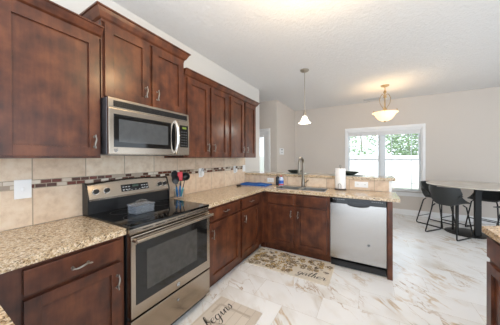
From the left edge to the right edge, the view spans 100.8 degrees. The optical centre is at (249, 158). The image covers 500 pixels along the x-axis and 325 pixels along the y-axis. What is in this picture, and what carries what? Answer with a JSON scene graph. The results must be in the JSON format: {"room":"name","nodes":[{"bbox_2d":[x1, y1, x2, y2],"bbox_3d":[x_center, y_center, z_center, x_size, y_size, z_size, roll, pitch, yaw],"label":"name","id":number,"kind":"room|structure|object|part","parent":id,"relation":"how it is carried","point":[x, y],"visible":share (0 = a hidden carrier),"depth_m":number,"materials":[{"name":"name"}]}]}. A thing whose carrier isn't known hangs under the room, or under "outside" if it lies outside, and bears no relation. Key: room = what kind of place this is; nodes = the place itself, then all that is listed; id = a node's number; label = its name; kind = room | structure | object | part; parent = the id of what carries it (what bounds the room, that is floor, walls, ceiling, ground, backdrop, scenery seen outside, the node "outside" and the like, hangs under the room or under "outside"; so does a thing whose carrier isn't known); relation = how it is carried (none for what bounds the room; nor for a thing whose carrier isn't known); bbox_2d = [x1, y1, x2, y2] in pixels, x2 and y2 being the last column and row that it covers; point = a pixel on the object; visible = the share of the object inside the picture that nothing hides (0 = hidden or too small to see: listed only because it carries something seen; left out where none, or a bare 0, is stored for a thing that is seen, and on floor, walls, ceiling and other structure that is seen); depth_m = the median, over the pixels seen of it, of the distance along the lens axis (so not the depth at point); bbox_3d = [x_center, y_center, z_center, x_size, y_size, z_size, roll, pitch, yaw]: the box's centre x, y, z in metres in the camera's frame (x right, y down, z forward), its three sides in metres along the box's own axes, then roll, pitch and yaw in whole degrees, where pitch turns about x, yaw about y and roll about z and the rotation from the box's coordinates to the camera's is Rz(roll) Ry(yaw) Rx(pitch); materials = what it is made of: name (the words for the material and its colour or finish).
{"room":"kitchen","nodes":[
{"label":"kitchen","id":0,"kind":"room"},
{"bbox_2d":[1,0,294,231],"bbox_3d":[-0.753,-0.036,2.776,0.160,2.787,8.450,0,0,30],"label":"wall","id":1,"kind":"structure","parent":0,"point":[196,62],"depth_m":3.39,"materials":[{"name":"paint"}]},
{"bbox_2d":[0,0,103,157],"bbox_3d":[-1.464,-0.466,1.078,0.370,0.925,1.106,0,0,30],"label":"upper cabinet","id":2,"kind":"object","parent":1,"relation":"attached to","point":[50,52],"visible":1,"depth_m":1.24,"materials":[{"name":"brown wood"}]},
{"bbox_3d":[-1.334,-0.892,1.000,0.067,0.072,1.106,0,0,30],"label":"crown moulding","id":3,"kind":"part","parent":2,"relation":"part of","materials":[{"name":"brown wood"}]},
{"bbox_3d":[-1.074,-0.119,1.436,0.036,0.098,0.017,0,0,30],"label":"pull handle","id":4,"kind":"part","parent":2,"relation":"part of","materials":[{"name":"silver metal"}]},
{"bbox_2d":[0,155,244,231],"bbox_3d":[-1.034,0.206,2.200,0.009,0.480,3.770,0,0,30],"label":"tile backsplash","id":5,"kind":"structure","parent":1,"relation":"attached to","point":[56,182],"depth_m":1.60,"materials":[{"name":"tile"}]},
{"bbox_2d":[14,179,31,199],"bbox_3d":[-1.500,0.200,1.369,0.014,0.125,0.080,0,0,30],"label":"switch plate","id":6,"kind":"object","parent":5,"relation":"attached to","point":[22,189],"visible":1,"depth_m":1.37,"materials":[{"name":"white plastic"}]},
{"bbox_2d":[79,1,190,113],"bbox_3d":[-0.994,-0.769,1.887,0.373,0.642,0.860,0,0,30],"label":"upper cabinet","id":7,"kind":"object","parent":1,"relation":"attached to","point":[137,65],"visible":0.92,"depth_m":1.71,"materials":[{"name":"brown wood"}]},
{"bbox_3d":[-0.970,-0.729,1.653,0.021,0.535,0.350,0,0,30],"label":"door","id":8,"kind":"part","parent":7,"relation":"part of","materials":[{"name":"brown wood"}]},
{"bbox_3d":[-0.995,-1.044,1.885,0.373,0.093,0.860,0,0,30],"label":"crown moulding","id":9,"kind":"part","parent":7,"relation":"part of","materials":[{"name":"brown wood"}]},
{"bbox_2d":[100,96,188,155],"bbox_3d":[-0.955,-0.240,1.868,0.458,0.410,0.756,0,0,30],"label":"microwave","id":10,"kind":"object","parent":7,"relation":"attached to","point":[126,127],"visible":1,"depth_m":1.66,"materials":[{"name":"metal"}]},
{"bbox_3d":[-0.855,-0.203,1.727,0.026,0.333,0.608,0,0,30],"label":"door","id":11,"kind":"part","parent":10,"relation":"part of","materials":[{"name":"metal"}]},
{"bbox_3d":[-0.687,-0.205,1.942,0.069,0.315,0.029,0,0,30],"label":"handle","id":12,"kind":"part","parent":10,"relation":"part of","materials":[{"name":"silver metal"}]},
{"bbox_3d":[-0.666,-0.206,2.055,0.024,0.333,0.140,0,0,30],"label":"control panel","id":13,"kind":"part","parent":10,"relation":"part of","materials":[{"name":"metal"}]},
{"bbox_3d":[-0.779,-0.731,1.983,0.021,0.535,0.352,0,0,30],"label":"door","id":14,"kind":"part","parent":7,"relation":"part of","materials":[{"name":"brown wood"}]},
{"bbox_2d":[164,68,231,157],"bbox_3d":[-0.606,-0.480,2.565,0.365,0.931,0.792,0,0,30],"label":"upper cabinet","id":15,"kind":"object","parent":1,"relation":"attached to","point":[205,99],"visible":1,"depth_m":2.44,"materials":[{"name":"brown wood"}]},
{"bbox_3d":[-0.581,-0.446,2.346,0.020,0.840,0.347,0,0,30],"label":"door","id":16,"kind":"part","parent":15,"relation":"part of","materials":[{"name":"brown wood"}]},
{"bbox_3d":[-0.476,-0.906,2.487,0.062,0.078,0.792,0,0,30],"label":"crown moulding","id":17,"kind":"part","parent":15,"relation":"part of","materials":[{"name":"brown wood"}]},
{"bbox_3d":[-0.393,-0.449,2.671,0.020,0.840,0.337,0,0,30],"label":"door","id":18,"kind":"part","parent":15,"relation":"part of","materials":[{"name":"brown wood"}]},
{"bbox_2d":[228,90,259,157],"bbox_3d":[-0.196,-0.485,3.274,0.365,0.931,0.842,0,0,30],"label":"upper cabinet","id":19,"kind":"object","parent":1,"relation":"attached to","point":[241,109],"visible":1,"depth_m":3.13,"materials":[{"name":"brown wood"}]},
{"bbox_3d":[-0.183,-0.452,3.033,0.020,0.840,0.347,0,0,30],"label":"door","id":20,"kind":"part","parent":19,"relation":"part of","materials":[{"name":"brown wood"}]},
{"bbox_3d":[-0.197,-0.912,3.272,0.365,0.078,0.842,0,0,30],"label":"crown moulding","id":21,"kind":"part","parent":19,"relation":"part of","materials":[{"name":"brown wood"}]},
{"bbox_3d":[0.005,-0.454,3.358,0.020,0.840,0.337,0,0,30],"label":"door","id":22,"kind":"part","parent":19,"relation":"part of","materials":[{"name":"brown wood"}]},
{"bbox_2d":[279,148,283,154],"bbox_3d":[0.810,-0.192,5.295,0.023,0.160,0.260,0,0,30],"label":"switch plate","id":23,"kind":"object","parent":1,"relation":"attached to","point":[281,150],"visible":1,"depth_m":5.26,"materials":[{"name":"white plastic"}]},
{"bbox_2d":[259,100,278,171],"bbox_3d":[-0.067,-0.054,5.538,1.740,2.787,0.120,0,0,30],"label":"wall","id":24,"kind":"structure","parent":0,"point":[268,110],"depth_m":5.12,"materials":[{"name":"beige paint"}]},
{"bbox_2d":[259,132,266,171],"bbox_3d":[0.082,0.332,5.436,0.850,2.005,0.063,0,0,30],"label":"door","id":25,"kind":"structure","parent":24,"relation":"in","point":[262,136],"depth_m":5.27,"materials":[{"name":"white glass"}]},
{"bbox_2d":[259,128,269,171],"bbox_3d":[0.085,0.290,5.441,1.030,2.100,0.142,0,0,30],"label":"trim","id":26,"kind":"structure","parent":24,"relation":"attached to","point":[267,130],"depth_m":5.14,"materials":[{"name":"white wood"}]},
{"bbox_2d":[112,0,499,110],"bbox_3d":[1.223,-1.482,1.621,7.900,0.100,8.450,0,0,30],"label":"ceiling","id":27,"kind":"structure","parent":0,"point":[349,49],"depth_m":2.55,"materials":[{"name":"white paint"}]},
{"bbox_2d":[299,68,310,123],"bbox_3d":[0.884,-1.011,3.351,0.196,0.856,0.196,0,0,30],"label":"pendant lamp","id":28,"kind":"object","parent":27,"relation":"hanging from","point":[304,120],"visible":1,"depth_m":3.34,"materials":[{"name":"white glass"}]},
{"bbox_3d":[0.884,-1.081,3.351,0.012,0.657,0.012,0,0,30],"label":"stem","id":29,"kind":"part","parent":28,"relation":"part of","materials":[{"name":"silver metal"}]},
{"bbox_3d":[0.886,-0.641,3.353,0.196,0.116,0.196,0,0,30],"label":"lamp shade","id":30,"kind":"part","parent":28,"relation":"part of","materials":[{"name":"white glass"}]},
{"bbox_2d":[363,97,380,100],"bbox_3d":[2.961,-1.451,5.023,0.360,0.012,0.140,0,0,30],"label":"ceiling vent","id":31,"kind":"object","parent":27,"relation":"in","point":[378,97],"visible":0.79,"depth_m":5.03,"materials":[{"name":"white metal"}]},
{"bbox_2d":[372,84,398,121],"bbox_3d":[2.657,-1.103,4.074,0.440,0.770,0.462,0,0,30],"label":"pendant","id":32,"kind":"object","parent":27,"relation":"hanging from","point":[385,115],"visible":0.99,"depth_m":4.01,"materials":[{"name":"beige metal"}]},
{"bbox_3d":[2.662,-1.103,4.083,0.060,0.770,0.060,0,0,30],"label":"stem","id":33,"kind":"part","parent":32,"relation":"part of","materials":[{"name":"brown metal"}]},
{"bbox_3d":[2.663,-0.831,4.085,0.440,0.170,0.440,0,0,30],"label":"lamp shade","id":34,"kind":"part","parent":32,"relation":"part of","materials":[{"name":"white glass"}]},
{"bbox_2d":[172,213,499,324],"bbox_3d":[1.560,1.381,2.199,7.900,0.060,7.150,0,0,30],"label":"floor","id":35,"kind":"structure","parent":0,"point":[439,279],"depth_m":2.12,"materials":[{"name":"tile"}]},
{"bbox_2d":[0,236,123,324],"bbox_3d":[-1.202,0.929,1.235,0.646,0.876,0.582,0,0,30],"label":"base cabinet","id":36,"kind":"object","parent":35,"relation":"on","point":[84,286],"visible":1,"depth_m":1.10,"materials":[{"name":"brown wood"}]},
{"bbox_3d":[-0.937,0.572,1.138,0.022,0.116,0.430,0,0,30],"label":"drawer","id":37,"kind":"part","parent":36,"relation":"part of","materials":[{"name":"brown wood"}]},
{"bbox_3d":[-0.935,0.948,1.140,0.022,0.587,0.430,0,0,30],"label":"door","id":38,"kind":"part","parent":36,"relation":"part of","materials":[{"name":"brown wood"}]},
{"bbox_3d":[-0.914,0.579,1.125,0.036,0.017,0.098,0,0,30],"label":"pull handle","id":39,"kind":"part","parent":36,"relation":"part of","materials":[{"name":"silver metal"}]},
{"bbox_3d":[-0.819,0.765,1.288,0.036,0.098,0.017,0,0,30],"label":"pull handle","id":40,"kind":"part","parent":36,"relation":"part of","materials":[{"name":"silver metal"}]},
{"bbox_2d":[82,176,213,324],"bbox_3d":[-0.836,0.770,1.807,0.724,1.185,0.762,0,0,30],"label":"stove","id":41,"kind":"object","parent":35,"relation":"on","point":[166,248],"visible":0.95,"depth_m":1.64,"materials":[{"name":"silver metal"}]},
{"bbox_2d":[127,199,154,214],"bbox_3d":[-0.903,0.385,1.718,0.130,0.106,0.165,0,0,30],"label":"clear container","id":42,"kind":"object","parent":41,"relation":"on","point":[136,208],"visible":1,"depth_m":1.67,"materials":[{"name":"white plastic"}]},
{"bbox_3d":[-0.903,0.371,1.718,0.130,0.012,0.165,0,0,30],"label":"lid","id":43,"kind":"part","parent":42,"relation":"part of","materials":[{"name":"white plastic"}]},
{"bbox_2d":[83,199,208,229],"bbox_3d":[-0.866,0.448,1.822,0.656,0.020,0.761,0,0,30],"label":"cooktop","id":44,"kind":"object","parent":41,"relation":"in","point":[165,210],"depth_m":1.65,"materials":[{"name":"black glass"}]},
{"bbox_3d":[-0.603,0.476,1.670,0.037,0.036,0.757,0,0,30],"label":"trim","id":45,"kind":"part","parent":41,"relation":"part of","materials":[{"name":"metal"}]},
{"bbox_3d":[-0.595,1.166,1.670,0.044,0.223,0.755,0,0,30],"label":"storage drawer","id":46,"kind":"part","parent":41,"relation":"part of","materials":[{"name":"metal"}]},
{"bbox_3d":[-0.595,0.769,1.667,0.048,0.537,0.755,0,0,30],"label":"oven door","id":47,"kind":"part","parent":41,"relation":"part of","materials":[{"name":"metal"}]},
{"bbox_3d":[-0.575,0.758,1.650,0.003,0.398,0.681,0,0,30],"label":"door glass","id":48,"kind":"part","parent":41,"relation":"part of","materials":[{"name":"black glass"}]},
{"bbox_3d":[-0.549,0.525,1.639,0.060,0.028,0.747,0,0,30],"label":"handle","id":49,"kind":"part","parent":41,"relation":"part of","materials":[{"name":"metal"}]},
{"bbox_2d":[208,199,239,286],"bbox_3d":[-0.515,0.920,2.421,0.646,0.876,0.615,0,0,30],"label":"base cabinet","id":50,"kind":"object","parent":35,"relation":"on","point":[225,222],"visible":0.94,"depth_m":2.27,"materials":[{"name":"brown wood"}]},
{"bbox_3d":[-0.273,0.563,2.285,0.022,0.116,0.565,0,0,30],"label":"drawer","id":51,"kind":"part","parent":50,"relation":"part of","materials":[{"name":"brown wood"}]},
{"bbox_2d":[191,296,261,324],"bbox_3d":[-0.278,1.355,1.594,0.455,0.011,0.762,0,0,30],"label":"kitchen mat","id":52,"kind":"object","parent":35,"relation":"on","point":[224,311],"visible":1,"depth_m":1.78,"materials":[{"name":"beige fabric"}]},
{"bbox_2d":[235,191,262,266],"bbox_3d":[-0.198,0.916,2.969,0.646,0.876,0.647,0,0,30],"label":"base cabinet","id":53,"kind":"object","parent":35,"relation":"on","point":[251,206],"visible":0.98,"depth_m":2.78,"materials":[{"name":"brown wood"}]},
{"bbox_3d":[0.005,0.559,2.766,0.022,0.116,0.455,0,0,30],"label":"drawer","id":54,"kind":"part","parent":53,"relation":"part of","materials":[{"name":"brown wood"}]},
{"bbox_3d":[0.007,0.936,2.768,0.022,0.587,0.455,0,0,30],"label":"door","id":55,"kind":"part","parent":53,"relation":"part of","materials":[{"name":"brown wood"}]},
{"bbox_2d":[243,247,334,286],"bbox_3d":[0.498,1.346,2.672,1.057,0.011,0.518,0,0,30],"label":"kitchen mat","id":56,"kind":"object","parent":35,"relation":"on","point":[312,270],"visible":1,"depth_m":2.61,"materials":[{"name":"beige fabric"}]},
{"bbox_2d":[261,191,330,261],"bbox_3d":[0.456,0.912,3.207,1.540,0.876,0.528,0,0,30],"label":"base cabinet","id":57,"kind":"object","parent":35,"relation":"on","point":[299,224],"visible":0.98,"depth_m":2.83,"materials":[{"name":"brown wood"}]},
{"bbox_3d":[0.438,0.572,2.962,0.385,0.130,0.022,0,0,30],"label":"false drawer","id":58,"kind":"part","parent":57,"relation":"part of","materials":[{"name":"brown wood"}]},
{"bbox_3d":[0.440,0.944,2.964,0.385,0.565,0.022,0,0,30],"label":"door","id":59,"kind":"part","parent":57,"relation":"part of","materials":[{"name":"brown wood"}]},
{"bbox_2d":[170,183,399,207],"bbox_3d":[0.464,0.459,2.503,2.281,0.038,1.745,0,0,30],"label":"countertop","id":60,"kind":"structure","parent":57,"relation":"on","point":[218,196],"depth_m":2.62,"materials":[{"name":"stone"}]},
{"bbox_2d":[174,188,183,198],"bbox_3d":[-0.810,0.396,2.367,0.116,0.100,0.116,0,0,30],"label":"utensil crock","id":61,"kind":"object","parent":60,"relation":"on","point":[178,194],"visible":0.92,"depth_m":2.32,"materials":[{"name":"clear plastic"}]},
{"bbox_2d":[171,170,177,184],"bbox_3d":[-0.856,0.277,2.361,0.077,0.295,0.024,0,0,-12],"label":"serving spoon","id":62,"kind":"object","parent":61,"relation":"in","point":[174,172],"visible":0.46,"depth_m":2.36,"materials":[{"name":"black plastic"}]},
{"bbox_2d":[172,175,178,189],"bbox_3d":[-0.837,0.299,2.318,0.075,0.253,0.042,0,0,-36],"label":"serving spoon","id":63,"kind":"object","parent":61,"relation":"in","point":[175,179],"visible":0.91,"depth_m":2.32,"materials":[{"name":"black plastic"}]},
{"bbox_2d":[178,172,182,189],"bbox_3d":[-0.794,0.285,2.350,0.055,0.277,0.020,0,0,-19],"label":"spatula","id":64,"kind":"object","parent":61,"relation":"in","point":[180,174],"visible":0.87,"depth_m":2.34,"materials":[{"name":"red plastic"}]},
{"bbox_2d":[181,172,189,189],"bbox_3d":[-0.745,0.289,2.381,0.096,0.272,0.070,0,0,-34],"label":"ladle","id":65,"kind":"object","parent":61,"relation":"in","point":[186,176],"visible":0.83,"depth_m":2.39,"materials":[{"name":"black plastic"}]},
{"bbox_2d":[240,182,271,185],"bbox_3d":[0.104,0.423,3.508,0.470,0.024,0.270,0,0,30],"label":"drying mat","id":66,"kind":"object","parent":60,"relation":"on","point":[244,183],"visible":0.96,"depth_m":3.46,"materials":[{"name":"blue fabric"}]},
{"bbox_2d":[279,175,283,185],"bbox_3d":[0.511,0.351,3.393,0.082,0.168,0.063,0,0,30],"label":"soap bottle","id":67,"kind":"object","parent":60,"relation":"on","point":[281,180],"visible":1,"depth_m":3.37,"materials":[{"name":"blue plastic"}]},
{"bbox_2d":[276,186,327,191],"bbox_3d":[0.756,0.544,3.053,0.729,0.224,0.309,0,0,30],"label":"sink","id":68,"kind":"object","parent":60,"relation":"in","point":[279,187],"visible":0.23,"depth_m":3.13,"materials":[{"name":"metal"}]},
{"bbox_2d":[276,186,302,189],"bbox_3d":[0.596,0.544,3.146,0.359,0.224,0.309,0,0,30],"label":"basin","id":69,"kind":"object","parent":68,"relation":"in","point":[280,187],"depth_m":3.26,"materials":[{"name":"silver metal"}]},
{"bbox_2d":[300,187,327,191],"bbox_3d":[0.921,0.544,2.958,0.349,0.224,0.309,0,0,30],"label":"basin","id":70,"kind":"object","parent":68,"relation":"in","point":[305,188],"depth_m":3.07,"materials":[{"name":"silver metal"}]},
{"bbox_2d":[298,157,308,186],"bbox_3d":[0.791,0.201,3.186,0.200,0.468,0.122,0,0,-26],"label":"faucet","id":71,"kind":"object","parent":60,"relation":"on","point":[303,182],"visible":0.99,"depth_m":3.21,"materials":[{"name":"silver metal"}]},
{"bbox_3d":[0.784,0.148,3.176,0.035,0.362,0.186,0,0,38],"label":"spout","id":72,"kind":"part","parent":71,"relation":"part of","materials":[{"name":"silver metal"}]},
{"bbox_3d":[0.808,0.571,2.748,0.400,0.130,0.022,0,0,30],"label":"false drawer","id":73,"kind":"part","parent":57,"relation":"part of","materials":[{"name":"brown wood"}]},
{"bbox_3d":[0.810,0.944,2.750,0.400,0.565,0.022,0,0,30],"label":"door","id":74,"kind":"part","parent":57,"relation":"part of","materials":[{"name":"brown wood"}]},
{"bbox_2d":[330,197,385,276],"bbox_3d":[1.394,0.907,2.677,0.594,0.860,0.482,0,0,30],"label":"dishwasher","id":75,"kind":"object","parent":35,"relation":"on","point":[357,226],"visible":0.99,"depth_m":2.46,"materials":[{"name":"silver metal"}]},
{"bbox_3d":[1.303,1.288,2.520,0.590,0.100,0.050,0,0,30],"label":"kick plate","id":76,"kind":"part","parent":75,"relation":"part of","materials":[{"name":"black plastic"}]},
{"bbox_2d":[386,201,392,280],"bbox_3d":[1.684,0.911,2.519,0.050,0.876,0.500,0,0,30],"label":"end panel","id":77,"kind":"object","parent":35,"relation":"on","point":[389,205],"visible":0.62,"depth_m":2.31,"materials":[{"name":"brown wood"}]},
{"bbox_2d":[416,181,454,227],"bbox_3d":[3.803,0.902,4.245,0.515,0.858,0.470,0,0,-22],"label":"bar stool","id":78,"kind":"object","parent":35,"relation":"on","point":[424,186],"visible":0.51,"depth_m":4.29,"materials":[{"name":"black metal"}]},
{"bbox_3d":[3.630,1.056,4.174,0.095,0.550,0.466,0,0,-22],"label":"sled leg","id":79,"kind":"part","parent":78,"relation":"part of","materials":[{"name":"black metal"}]},
{"bbox_3d":[3.978,1.054,4.314,0.095,0.550,0.466,0,0,-22],"label":"sled leg","id":80,"kind":"part","parent":78,"relation":"part of","materials":[{"name":"black metal"}]},
{"bbox_2d":[425,185,473,240],"bbox_3d":[3.485,0.906,3.636,0.470,0.858,0.515,0,0,-19],"label":"bar stool","id":81,"kind":"object","parent":35,"relation":"on","point":[446,196],"visible":1,"depth_m":3.50,"materials":[{"name":"black metal"}]},
{"bbox_3d":[3.427,1.059,3.815,0.466,0.550,0.095,0,0,-19],"label":"sled leg","id":82,"kind":"part","parent":81,"relation":"part of","materials":[{"name":"black metal"}]},
{"bbox_3d":[3.549,1.060,3.459,0.466,0.550,0.095,0,0,-19],"label":"sled leg","id":83,"kind":"part","parent":81,"relation":"part of","materials":[{"name":"black metal"}]},
{"bbox_2d":[426,181,499,238],"bbox_3d":[3.941,0.891,3.619,1.320,0.884,1.320,0,0,30],"label":"dining table","id":84,"kind":"object","parent":35,"relation":"on","point":[477,187],"visible":0.88,"depth_m":3.54,"materials":[{"name":"stone"}]},
{"bbox_3d":[3.791,0.905,3.868,0.026,0.823,0.026,0,0,30],"label":"post","id":85,"kind":"part","parent":84,"relation":"part of","materials":[{"name":"black metal"}]},
{"bbox_3d":[3.738,0.906,3.736,0.040,0.823,0.040,0,0,30],"label":"post","id":86,"kind":"part","parent":84,"relation":"part of","materials":[{"name":"black metal"}]},
{"bbox_3d":[3.891,1.325,3.732,0.570,0.016,0.570,0,0,30],"label":"plate","id":87,"kind":"part","parent":84,"relation":"part of","materials":[{"name":"black metal"}]},
{"bbox_3d":[3.910,0.906,3.555,0.076,0.823,0.076,0,0,30],"label":"post","id":88,"kind":"part","parent":84,"relation":"part of","materials":[{"name":"black metal"}]},
{"bbox_2d":[465,190,499,226],"bbox_3d":[4.482,0.901,3.888,0.470,0.858,0.515,0,0,-18],"label":"bar stool","id":89,"kind":"object","parent":35,"relation":"on","point":[488,196],"visible":0.57,"depth_m":3.97,"materials":[{"name":"black metal"}]},
{"bbox_3d":[4.422,1.054,4.066,0.466,0.550,0.095,0,0,-18],"label":"sled leg","id":90,"kind":"part","parent":89,"relation":"part of","materials":[{"name":"black metal"}]},
{"bbox_2d":[486,237,499,324],"bbox_3d":[1.564,0.921,0.676,0.766,0.876,1.225,0,0,30],"label":"base cabinet","id":91,"kind":"object","parent":35,"relation":"on","point":[493,247],"visible":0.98,"depth_m":1.31,"materials":[{"name":"brown wood"}]},
{"bbox_2d":[482,226,499,242],"bbox_3d":[1.588,0.464,0.679,0.788,0.038,1.320,0,0,30],"label":"countertop","id":92,"kind":"structure","parent":91,"relation":"on","point":[493,232],"depth_m":1.28,"materials":[{"name":"stone"}]},
{"bbox_3d":[1.419,0.579,1.100,0.022,0.127,0.597,0,0,30],"label":"drawer","id":93,"kind":"part","parent":91,"relation":"part of","materials":[{"name":"brown wood"}]},
{"bbox_2d":[494,206,499,225],"bbox_3d":[4.120,0.906,3.142,0.515,0.858,0.470,0,0,-20],"label":"bar stool","id":94,"kind":"object","parent":35,"relation":"on","point":[498,220],"visible":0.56,"depth_m":3.23,"materials":[{"name":"black metal"}]},
{"bbox_3d":[-1.263,0.933,0.575,1.202,0.876,0.618,0,0,30],"label":"cabinet","id":95,"kind":"object","parent":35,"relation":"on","visible":0},
{"bbox_2d":[0,216,125,324],"bbox_3d":[-1.122,0.474,0.801,1.241,0.038,1.257,0,0,30],"label":"countertop","id":96,"kind":"structure","parent":95,"relation":"on","point":[24,246],"depth_m":1.18,"materials":[{"name":"stone"}]},
{"bbox_2d":[291,181,391,191],"bbox_3d":[0.917,0.818,3.328,2.254,1.059,0.112,0,0,30],"label":"wall","id":97,"kind":"structure","parent":0,"point":[390,182],"depth_m":2.73,"materials":[{"name":"white paint"}]},
{"bbox_2d":[245,175,388,191],"bbox_3d":[0.874,0.361,3.279,2.212,0.144,0.008,0,0,30],"label":"tiles","id":98,"kind":"structure","parent":97,"relation":"attached to","point":[373,185],"depth_m":3.15,"materials":[{"name":"tile"}]},
{"bbox_2d":[355,181,367,187],"bbox_3d":[1.548,0.355,2.879,0.165,0.080,0.008,0,0,30],"label":"wall outlet","id":99,"kind":"object","parent":98,"relation":"attached to","point":[357,184],"visible":1,"depth_m":2.88,"materials":[{"name":"white plastic"}]},
{"bbox_2d":[245,171,395,180],"bbox_3d":[0.979,0.268,3.401,2.289,0.038,0.375,0,0,30],"label":"countertop","id":100,"kind":"structure","parent":97,"relation":"on","point":[310,175],"depth_m":3.15,"materials":[{"name":"stone"}]},
{"bbox_2d":[330,174,362,176],"bbox_3d":[1.458,0.245,3.122,0.420,0.006,0.280,0,0,30],"label":"placemat","id":101,"kind":"object","parent":100,"relation":"on","point":[332,174],"visible":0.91,"depth_m":3.04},
{"bbox_2d":[346,171,358,174],"bbox_3d":[1.457,0.215,3.121,0.340,0.053,0.280,0,0,30],"label":"shallow bowl","id":102,"kind":"object","parent":101,"relation":"on","point":[347,172],"visible":0.53,"depth_m":3.01,"materials":[{"name":"black ceramic"}]},
{"bbox_3d":[0.765,0.246,3.522,0.400,0.006,0.280,0,0,30],"label":"placemat","id":103,"kind":"object","parent":100,"relation":"on","visible":0},
{"bbox_2d":[288,170,301,173],"bbox_3d":[0.765,0.216,3.522,0.250,0.053,0.250,0,0,30],"label":"shallow bowl","id":104,"kind":"object","parent":103,"relation":"on","point":[290,171],"visible":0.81,"depth_m":3.44,"materials":[{"name":"black ceramic"}]},
{"bbox_2d":[295,86,499,217],"bbox_3d":[4.068,-0.066,4.797,6.160,2.787,0.120,0,0,30],"label":"wall","id":105,"kind":"structure","parent":0,"point":[463,127],"depth_m":4.64,"materials":[{"name":"beige paint"}]},
{"bbox_2d":[348,131,420,190],"bbox_3d":[3.331,0.013,5.230,1.540,1.480,0.090,0,0,30],"label":"window","id":106,"kind":"structure","parent":105,"relation":"in","point":[381,159],"depth_m":5.17,"materials":[{"name":"plastic"}]},
{"bbox_3d":[2.992,-0.344,5.452,0.732,0.765,0.030,0,0,30],"label":"sash","id":107,"kind":"part","parent":106,"relation":"part of","materials":[{"name":"glass"}]},
{"bbox_3d":[2.980,0.376,5.430,0.732,0.755,0.030,0,0,30],"label":"sash","id":108,"kind":"part","parent":106,"relation":"part of","materials":[{"name":"glass"}]},
{"bbox_2d":[348,128,420,136],"bbox_3d":[3.306,-0.661,5.189,1.530,0.129,0.040,0,0,30],"label":"window blind","id":109,"kind":"object","parent":106,"relation":"attached to","point":[408,130],"visible":1,"depth_m":5.13,"materials":[{"name":"white plastic"}]},
{"bbox_3d":[3.691,-0.345,5.048,0.732,0.765,0.030,0,0,30],"label":"sash","id":110,"kind":"part","parent":106,"relation":"part of","materials":[{"name":"glass"}]},
{"bbox_3d":[3.679,0.375,5.026,0.732,0.755,0.030,0,0,30],"label":"sash","id":111,"kind":"part","parent":106,"relation":"part of","materials":[{"name":"plastic"}]},
{"bbox_2d":[345,123,425,196],"bbox_3d":[3.316,0.035,5.205,1.724,1.697,0.170,0,0,30],"label":"trim","id":112,"kind":"structure","parent":105,"relation":"attached to","point":[423,142],"depth_m":4.90,"materials":[{"name":"white wood"}]},
{"bbox_2d":[393,208,499,224],"bbox_3d":[4.039,1.265,4.745,6.160,0.125,0.016,0,0,30],"label":"baseboard","id":113,"kind":"structure","parent":105,"relation":"attached to","point":[395,211],"depth_m":4.65,"materials":[{"name":"white wood"}]},
{"label":"outside","id":114,"kind":"structure","parent":0,"visible":0},
{"bbox_3d":[10.817,1.398,14.698,20.000,0.100,23.740,0,0,30],"label":"lawn","id":115,"kind":"structure","parent":114,"visible":0},
{"bbox_2d":[260,153,417,188],"bbox_3d":[6.549,0.543,9.322,16.000,1.700,0.170,0,0,30],"label":"privacy fence","id":116,"kind":"object","parent":115,"relation":"on","point":[401,170],"visible":0.11,"depth_m":9.35,"materials":[{"name":"white plastic"}]},
{"bbox_3d":[5.378,0.545,9.965,0.130,1.700,0.110,0,0,30],"label":"post","id":117,"kind":"part","parent":116,"relation":"part of","materials":[{"name":"white plastic"}]},
{"bbox_3d":[6.569,0.583,9.357,16.000,1.420,0.030,0,0,30],"label":"rail","id":118,"kind":"part","parent":116,"relation":"part of","materials":[{"name":"white plastic"}]},
{"bbox_2d":[350,136,377,155],"bbox_3d":[6.858,-0.332,12.880,2.019,3.417,2.087,0,0,30],"label":"leafy tree","id":119,"kind":"object","parent":115,"relation":"on","point":[361,149],"visible":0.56,"depth_m":12.74,"materials":[{"name":"green plant"}]},
{"bbox_2d":[385,134,417,155],"bbox_3d":[8.913,-0.629,11.709,2.397,4.007,2.414,0,0,30],"label":"leafy tree","id":120,"kind":"object","parent":115,"relation":"on","point":[407,150],"visible":0.42,"depth_m":11.58,"materials":[{"name":"green plant"}]},
{"bbox_3d":[1.282,0.259,2.939,0.160,0.350,0.162,0,0,30],"label":"paper towel holder","id":121,"kind":"object","parent":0,"visible":0},
{"bbox_2d":[335,168,345,188],"bbox_3d":[1.283,0.274,2.940,0.140,0.280,0.140,0,0,30],"label":"paper towel roll","id":122,"kind":"object","parent":121,"relation":"on","point":[340,174],"visible":0.99,"depth_m":2.88,"materials":[{"name":"white paper"}]}
]}

